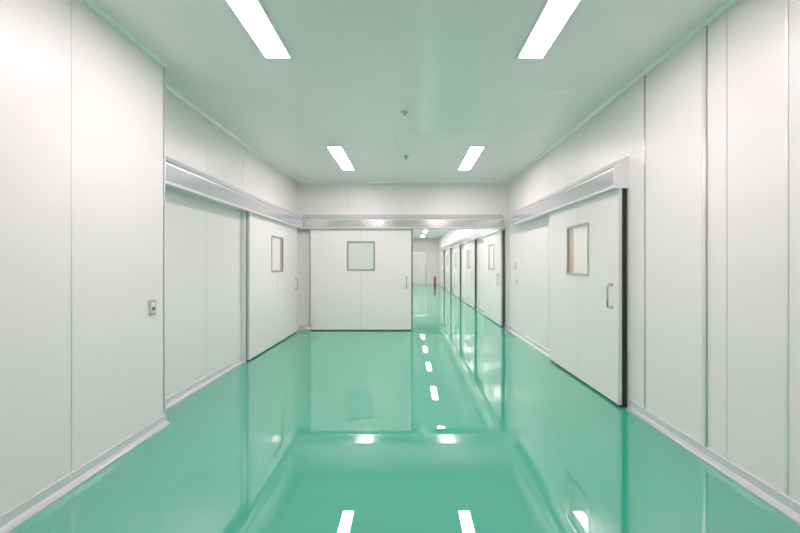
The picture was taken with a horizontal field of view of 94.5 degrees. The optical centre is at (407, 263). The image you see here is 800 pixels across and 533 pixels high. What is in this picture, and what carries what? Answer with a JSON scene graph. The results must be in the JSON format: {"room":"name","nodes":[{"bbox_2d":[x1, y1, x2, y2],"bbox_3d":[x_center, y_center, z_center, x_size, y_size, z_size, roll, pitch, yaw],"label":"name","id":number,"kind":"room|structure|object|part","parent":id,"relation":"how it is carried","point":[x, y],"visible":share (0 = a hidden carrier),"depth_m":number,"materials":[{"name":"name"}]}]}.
{"room":"clean room","nodes":[
{"label":"clean room","id":0,"kind":"room"},
{"bbox_2d":[0,0,296,515],"bbox_3d":[-2.230,-0.162,1.410,0.400,3.000,12.420,0,0,0],"label":"wall","id":1,"kind":"structure","parent":0,"point":[118,88],"depth_m":2.40,"materials":[{"name":"paint"}]},
{"bbox_2d":[0,414,169,532],"bbox_3d":[-2.007,1.296,-0.855,0.045,0.085,7.890,0,0,0],"label":"baseboard","id":2,"kind":"structure","parent":1,"relation":"attached to","point":[10,520],"depth_m":2.22,"materials":[{"name":"metal"}]},
{"bbox_2d":[71,0,165,471],"bbox_3d":[-2.030,-0.187,2.662,0.006,2.890,0.863,0,0,0],"label":"trim","id":3,"kind":"structure","parent":1,"relation":"attached to","point":[71,0],"depth_m":2.23,"materials":[{"name":"metal"}]},
{"bbox_2d":[81,0,167,67],"bbox_3d":[-2.018,-1.649,-0.855,0.025,0.025,7.890,0,0,0],"label":"trim","id":4,"kind":"structure","parent":1,"relation":"attached to","point":[89,3],"depth_m":2.62,"materials":[{"name":"metal"}]},
{"bbox_2d":[148,300,155,314],"bbox_3d":[-2.021,0.343,2.930,0.019,0.115,0.075,0,0,0],"label":"light switch","id":5,"kind":"object","parent":1,"relation":"attached to","point":[151,303],"visible":1,"depth_m":2.91,"materials":[{"name":"silver metal"}]},
{"bbox_2d":[166,357,243,409],"bbox_3d":[-2.237,1.296,4.055,0.045,0.085,1.930,0,0,0],"label":"baseboard","id":6,"kind":"structure","parent":1,"relation":"attached to","point":[196,386],"depth_m":3.99,"materials":[{"name":"metal"}]},
{"bbox_2d":[166,84,296,182],"bbox_3d":[-2.248,-1.649,5.295,0.025,0.025,4.410,0,0,0],"label":"trim","id":7,"kind":"structure","parent":1,"relation":"attached to","point":[168,88],"depth_m":4.42,"materials":[{"name":"metal"}]},
{"bbox_2d":[166,156,301,228],"bbox_3d":[-2.188,-0.852,5.225,0.144,0.300,4.262,0,0,0],"label":"housing","id":8,"kind":"object","parent":1,"relation":"attached to","point":[181,178],"visible":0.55,"depth_m":4.18,"materials":[{"name":"metal"}]},
{"bbox_2d":[250,213,296,358],"bbox_3d":[-2.197,0.297,6.165,0.045,2.038,2.170,0,0,0],"label":"leaf","id":9,"kind":"object","parent":8,"relation":"hanging from","point":[273,295],"visible":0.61,"depth_m":5.85,"materials":[{"name":"paint"}]},
{"bbox_2d":[271,235,283,271],"bbox_3d":[-2.193,-0.162,6.165,0.053,0.588,0.558,0,0,0],"label":"window","id":10,"kind":"structure","parent":9,"relation":"attached to","point":[277,243],"depth_m":6.20,"materials":[{"name":"glass"}]},
{"bbox_2d":[241,212,245,362],"bbox_3d":[-2.235,0.318,5.027,0.050,2.040,0.055,0,0,0],"label":"trim","id":11,"kind":"structure","parent":1,"relation":"attached to","point":[243,214],"depth_m":5.00,"materials":[{"name":"metal"}]},
{"bbox_2d":[246,213,296,360],"bbox_3d":[-2.200,0.306,6.165,0.051,2.056,2.194,0,0,0],"label":"seal","id":12,"kind":"object","parent":1,"relation":"attached to","point":[247,214],"visible":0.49,"depth_m":5.07,"materials":[{"name":"black rubber"}]},
{"bbox_2d":[297,183,508,329],"bbox_3d":[-0.105,-0.162,7.560,4.310,3.000,0.120,0,0,0],"label":"wall","id":13,"kind":"structure","parent":0,"point":[312,198],"depth_m":7.50,"materials":[{"name":"paint"}]},
{"bbox_2d":[298,326,310,329],"bbox_3d":[-2.090,1.296,7.478,0.260,0.085,0.045,0,0,0],"label":"baseboard","id":14,"kind":"structure","parent":13,"relation":"attached to","point":[299,327],"depth_m":7.49,"materials":[{"name":"metal"}]},
{"bbox_2d":[311,229,411,330],"bbox_3d":[-0.943,0.306,7.447,2.029,2.056,0.066,0,0,0],"label":"seal","id":15,"kind":"object","parent":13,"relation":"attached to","point":[411,229],"visible":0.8,"depth_m":7.45,"materials":[{"name":"black rubber"}]},
{"bbox_2d":[301,215,503,228],"bbox_3d":[-0.105,-0.852,7.428,4.032,0.300,0.144,0,0,0],"label":"housing","id":16,"kind":"object","parent":13,"relation":"attached to","point":[308,221],"visible":1,"depth_m":7.36,"materials":[{"name":"metal"}]},
{"bbox_2d":[311,229,410,329],"bbox_3d":[-0.943,0.297,7.438,2.005,2.038,0.045,0,0,0],"label":"leaf","id":17,"kind":"object","parent":16,"relation":"hanging from","point":[341,299],"visible":0.89,"depth_m":7.42,"materials":[{"name":"paint"}]},
{"bbox_2d":[347,241,374,270],"bbox_3d":[-0.943,-0.162,7.434,0.558,0.588,0.053,0,0,0],"label":"window","id":18,"kind":"structure","parent":17,"relation":"attached to","point":[360,254],"depth_m":7.43,"materials":[{"name":"glass"}]},
{"bbox_2d":[297,182,507,182],"bbox_3d":[-0.105,-1.649,7.487,4.270,0.025,0.025,0,0,0],"label":"trim","id":19,"kind":"structure","parent":13,"relation":"attached to","point":[297,182],"depth_m":7.49,"materials":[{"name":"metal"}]},
{"bbox_2d":[412,228,506,329],"bbox_3d":[1.040,0.303,7.559,1.940,2.070,0.142,0,0,0],"label":"trim","id":20,"kind":"structure","parent":13,"relation":"attached to","point":[505,229],"depth_m":7.50,"materials":[{"name":"metal"}]},
{"bbox_2d":[10,284,799,532],"bbox_3d":[-0.100,1.388,9.950,5.000,0.100,29.900,0,0,0],"label":"floor","id":21,"kind":"structure","parent":0,"point":[453,422],"depth_m":2.54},
{"bbox_2d":[90,0,728,238],"bbox_3d":[-0.100,-1.722,9.950,5.000,0.120,29.900,0,0,0],"label":"ceiling","id":22,"kind":"structure","parent":0,"point":[355,65],"depth_m":3.26,"materials":[{"name":"paint"}]},
{"bbox_2d":[223,0,292,58],"bbox_3d":[-1.040,-1.655,2.330,0.230,0.014,1.300,0,0,0],"label":"recessed light","id":23,"kind":"object","parent":22,"relation":"in","point":[252,15],"visible":1,"depth_m":2.59,"materials":[{"name":"white plastic"}]},
{"bbox_2d":[326,146,354,169],"bbox_3d":[-1.040,-1.655,5.850,0.230,0.014,1.300,0,0,0],"label":"recessed light","id":24,"kind":"object","parent":22,"relation":"in","point":[338,153],"visible":1,"depth_m":5.75,"materials":[{"name":"white plastic"}]},
{"bbox_2d":[401,110,409,117],"bbox_3d":[-0.030,-1.632,4.050,0.100,0.060,0.100,0,0,0],"label":"sprinkler head","id":25,"kind":"object","parent":22,"relation":"attached to","point":[404,112],"visible":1,"depth_m":4.03},
{"bbox_2d":[457,146,485,169],"bbox_3d":[0.980,-1.655,5.850,0.230,0.014,1.300,0,0,0],"label":"recessed light","id":26,"kind":"object","parent":22,"relation":"in","point":[473,153],"visible":1,"depth_m":5.75,"materials":[{"name":"white plastic"}]},
{"bbox_2d":[515,0,582,58],"bbox_3d":[0.980,-1.655,2.330,0.230,0.014,1.300,0,0,0],"label":"recessed light","id":27,"kind":"object","parent":22,"relation":"in","point":[553,16],"visible":1,"depth_m":2.59,"materials":[{"name":"white plastic"}]},
{"bbox_2d":[413,239,438,283],"bbox_3d":[0.875,-0.162,24.775,2.350,3.000,0.150,0,0,0],"label":"wall","id":28,"kind":"structure","parent":0,"point":[430,246],"depth_m":24.70,"materials":[{"name":"paint"}]},
{"bbox_2d":[413,253,425,283],"bbox_3d":[0.750,0.293,24.650,0.860,2.070,0.020,0,0,0],"label":"leaf","id":29,"kind":"object","parent":28,"relation":"attached to","point":[419,259],"visible":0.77,"depth_m":24.64,"materials":[{"name":"paint"}]},
{"bbox_2d":[439,0,799,502],"bbox_3d":[2.125,-0.162,9.950,0.150,3.000,29.500,0,0,0],"label":"wall","id":30,"kind":"structure","parent":0,"point":[746,42],"depth_m":2.48,"materials":[{"name":"paint"}]},
{"bbox_2d":[441,251,443,287],"bbox_3d":[1.997,0.306,21.525,0.066,2.056,1.774,0,0,0],"label":"seal","id":31,"kind":"object","parent":30,"relation":"attached to","point":[443,251],"visible":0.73,"depth_m":20.64,"materials":[{"name":"black rubber"}]},
{"bbox_2d":[442,244,448,250],"bbox_3d":[1.978,-0.852,18.900,0.144,0.300,3.152,0,0,0],"label":"housing","id":32,"kind":"object","parent":30,"relation":"attached to","point":[446,247],"visible":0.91,"depth_m":18.82,"materials":[{"name":"metal"}]},
{"bbox_2d":[446,249,449,291],"bbox_3d":[1.988,0.297,18.325,0.045,2.038,1.750,0,0,0],"label":"leaf","id":33,"kind":"object","parent":32,"relation":"hanging from","point":[447,251],"visible":0.82,"depth_m":17.95,"materials":[{"name":"paint"}]},
{"bbox_2d":[447,249,450,291],"bbox_3d":[1.997,0.306,18.325,0.066,2.056,1.774,0,0,0],"label":"seal","id":34,"kind":"object","parent":30,"relation":"attached to","point":[450,249],"visible":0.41,"depth_m":17.44,"materials":[{"name":"black rubber"}]},
{"bbox_2d":[449,239,458,248],"bbox_3d":[1.978,-0.852,15.700,0.144,0.300,3.152,0,0,0],"label":"housing","id":35,"kind":"object","parent":30,"relation":"attached to","point":[452,245],"visible":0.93,"depth_m":15.53,"materials":[{"name":"metal"}]},
{"bbox_2d":[453,246,458,297],"bbox_3d":[1.988,0.297,15.125,0.045,2.038,1.750,0,0,0],"label":"leaf","id":36,"kind":"object","parent":35,"relation":"hanging from","point":[455,249],"visible":0.82,"depth_m":14.99,"materials":[{"name":"paint"}]},
{"bbox_2d":[456,246,460,298],"bbox_3d":[1.997,0.306,15.125,0.066,2.056,1.774,0,0,0],"label":"seal","id":37,"kind":"object","parent":30,"relation":"attached to","point":[459,246],"visible":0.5,"depth_m":14.25,"materials":[{"name":"black rubber"}]},
{"bbox_2d":[458,231,476,245],"bbox_3d":[1.978,-0.852,12.500,0.144,0.300,3.152,0,0,0],"label":"housing","id":38,"kind":"object","parent":30,"relation":"attached to","point":[468,238],"visible":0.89,"depth_m":12.27,"materials":[{"name":"metal"}]},
{"bbox_2d":[465,241,473,307],"bbox_3d":[1.988,0.297,11.925,0.045,2.038,1.750,0,0,0],"label":"leaf","id":39,"kind":"object","parent":38,"relation":"hanging from","point":[469,282],"visible":0.75,"depth_m":11.63,"materials":[{"name":"paint"}]},
{"bbox_2d":[467,250,469,267],"bbox_3d":[1.984,-0.162,11.925,0.053,0.588,0.558,0,0,0],"label":"window","id":40,"kind":"structure","parent":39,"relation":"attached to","point":[468,251],"depth_m":12.09,"materials":[{"name":"glass"}]},
{"bbox_2d":[438,283,503,326],"bbox_3d":[2.033,1.296,16.170,0.035,0.085,17.060,0,0,0],"label":"baseboard","id":41,"kind":"structure","parent":30,"relation":"attached to","point":[461,298],"depth_m":10.96,"materials":[{"name":"metal"}]},
{"bbox_2d":[466,240,475,308],"bbox_3d":[1.997,0.306,11.925,0.066,2.056,1.774,0,0,0],"label":"seal","id":42,"kind":"object","parent":30,"relation":"attached to","point":[474,240],"visible":0.44,"depth_m":11.04,"materials":[{"name":"black rubber"}]},
{"bbox_2d":[473,229,503,239],"bbox_3d":[1.978,-0.852,9.300,0.144,0.300,3.152,0,0,0],"label":"housing","id":43,"kind":"object","parent":30,"relation":"attached to","point":[478,234],"visible":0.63,"depth_m":9.46,"materials":[{"name":"metal"}]},
{"bbox_2d":[484,231,500,325],"bbox_3d":[1.988,0.297,8.725,0.045,2.038,1.750,0,0,0],"label":"leaf","id":44,"kind":"object","parent":43,"relation":"hanging from","point":[492,291],"visible":0.69,"depth_m":8.50,"materials":[{"name":"paint"}]},
{"bbox_2d":[488,244,493,269],"bbox_3d":[1.984,-0.162,8.725,0.053,0.588,0.558,0,0,0],"label":"window","id":45,"kind":"structure","parent":44,"relation":"attached to","point":[490,247],"depth_m":8.76,"materials":[{"name":"glass"}]},
{"bbox_2d":[484,231,503,326],"bbox_3d":[1.997,0.306,8.725,0.066,2.056,1.774,0,0,0],"label":"seal","id":46,"kind":"object","parent":30,"relation":"attached to","point":[502,232],"visible":0.44,"depth_m":7.84,"materials":[{"name":"black rubber"}]},
{"bbox_2d":[507,326,548,357],"bbox_3d":[2.027,1.296,6.350,0.045,0.085,2.300,0,0,0],"label":"baseboard","id":47,"kind":"structure","parent":30,"relation":"attached to","point":[543,350],"depth_m":6.15,"materials":[{"name":"metal"}]},
{"bbox_2d":[510,156,629,225],"bbox_3d":[1.978,-0.852,5.175,0.144,0.300,3.502,0,0,0],"label":"housing","id":48,"kind":"object","parent":30,"relation":"attached to","point":[616,175],"visible":1,"depth_m":4.12,"materials":[{"name":"metal"}]},
{"bbox_2d":[550,189,617,403],"bbox_3d":[1.960,0.297,4.295,0.100,2.038,1.670,0,0,0],"label":"leaf","id":49,"kind":"object","parent":48,"relation":"hanging from","point":[583,331],"depth_m":3.98,"materials":[{"name":"paint"}]},
{"bbox_2d":[566,222,588,275],"bbox_3d":[1.984,-0.162,4.295,0.053,0.588,0.558,0,0,0],"label":"window","id":50,"kind":"structure","parent":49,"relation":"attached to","point":[577,236],"depth_m":4.29,"materials":[{"name":"glass"}]},
{"bbox_3d":[1.939,0.308,3.560,0.056,0.240,0.020,0,0,0],"label":"handle","id":51,"kind":"part","parent":49,"relation":"part of","materials":[{"name":"silver metal"}]},
{"bbox_2d":[549,189,626,406],"bbox_3d":[2.001,0.306,4.295,0.074,2.056,1.694,0,0,0],"label":"seal","id":52,"kind":"object","parent":30,"relation":"attached to","point":[622,193],"visible":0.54,"depth_m":3.45,"materials":[{"name":"black rubber"}]},
{"bbox_2d":[508,0,737,182],"bbox_3d":[2.038,-1.649,1.350,0.025,0.025,12.300,0,0,0],"label":"trim","id":53,"kind":"structure","parent":30,"relation":"attached to","point":[729,3],"depth_m":3.13,"materials":[{"name":"metal"}]},
{"bbox_2d":[626,400,799,524],"bbox_3d":[2.027,1.296,-0.700,0.045,0.085,8.200,0,0,0],"label":"baseboard","id":54,"kind":"structure","parent":30,"relation":"attached to","point":[773,497],"depth_m":2.36,"materials":[{"name":"metal"}]},
{"bbox_2d":[644,0,788,496],"bbox_3d":[2.045,-0.187,2.600,0.011,2.890,1.215,0,0,0],"label":"trim","id":55,"kind":"structure","parent":30,"relation":"attached to","point":[705,29],"depth_m":2.53,"materials":[{"name":"metal"}]},
{"bbox_3d":[1.978,-0.852,22.100,0.144,0.300,3.152,0,0,0],"label":"housing","id":56,"kind":"object","parent":30,"relation":"attached to","visible":0},
{"bbox_2d":[440,252,442,286],"bbox_3d":[1.988,0.297,21.525,0.045,2.038,1.750,0,0,0],"label":"leaf","id":57,"kind":"object","parent":56,"relation":"hanging from","point":[441,253],"visible":0.85,"depth_m":21.70,"materials":[{"name":"paint"}]}
]}

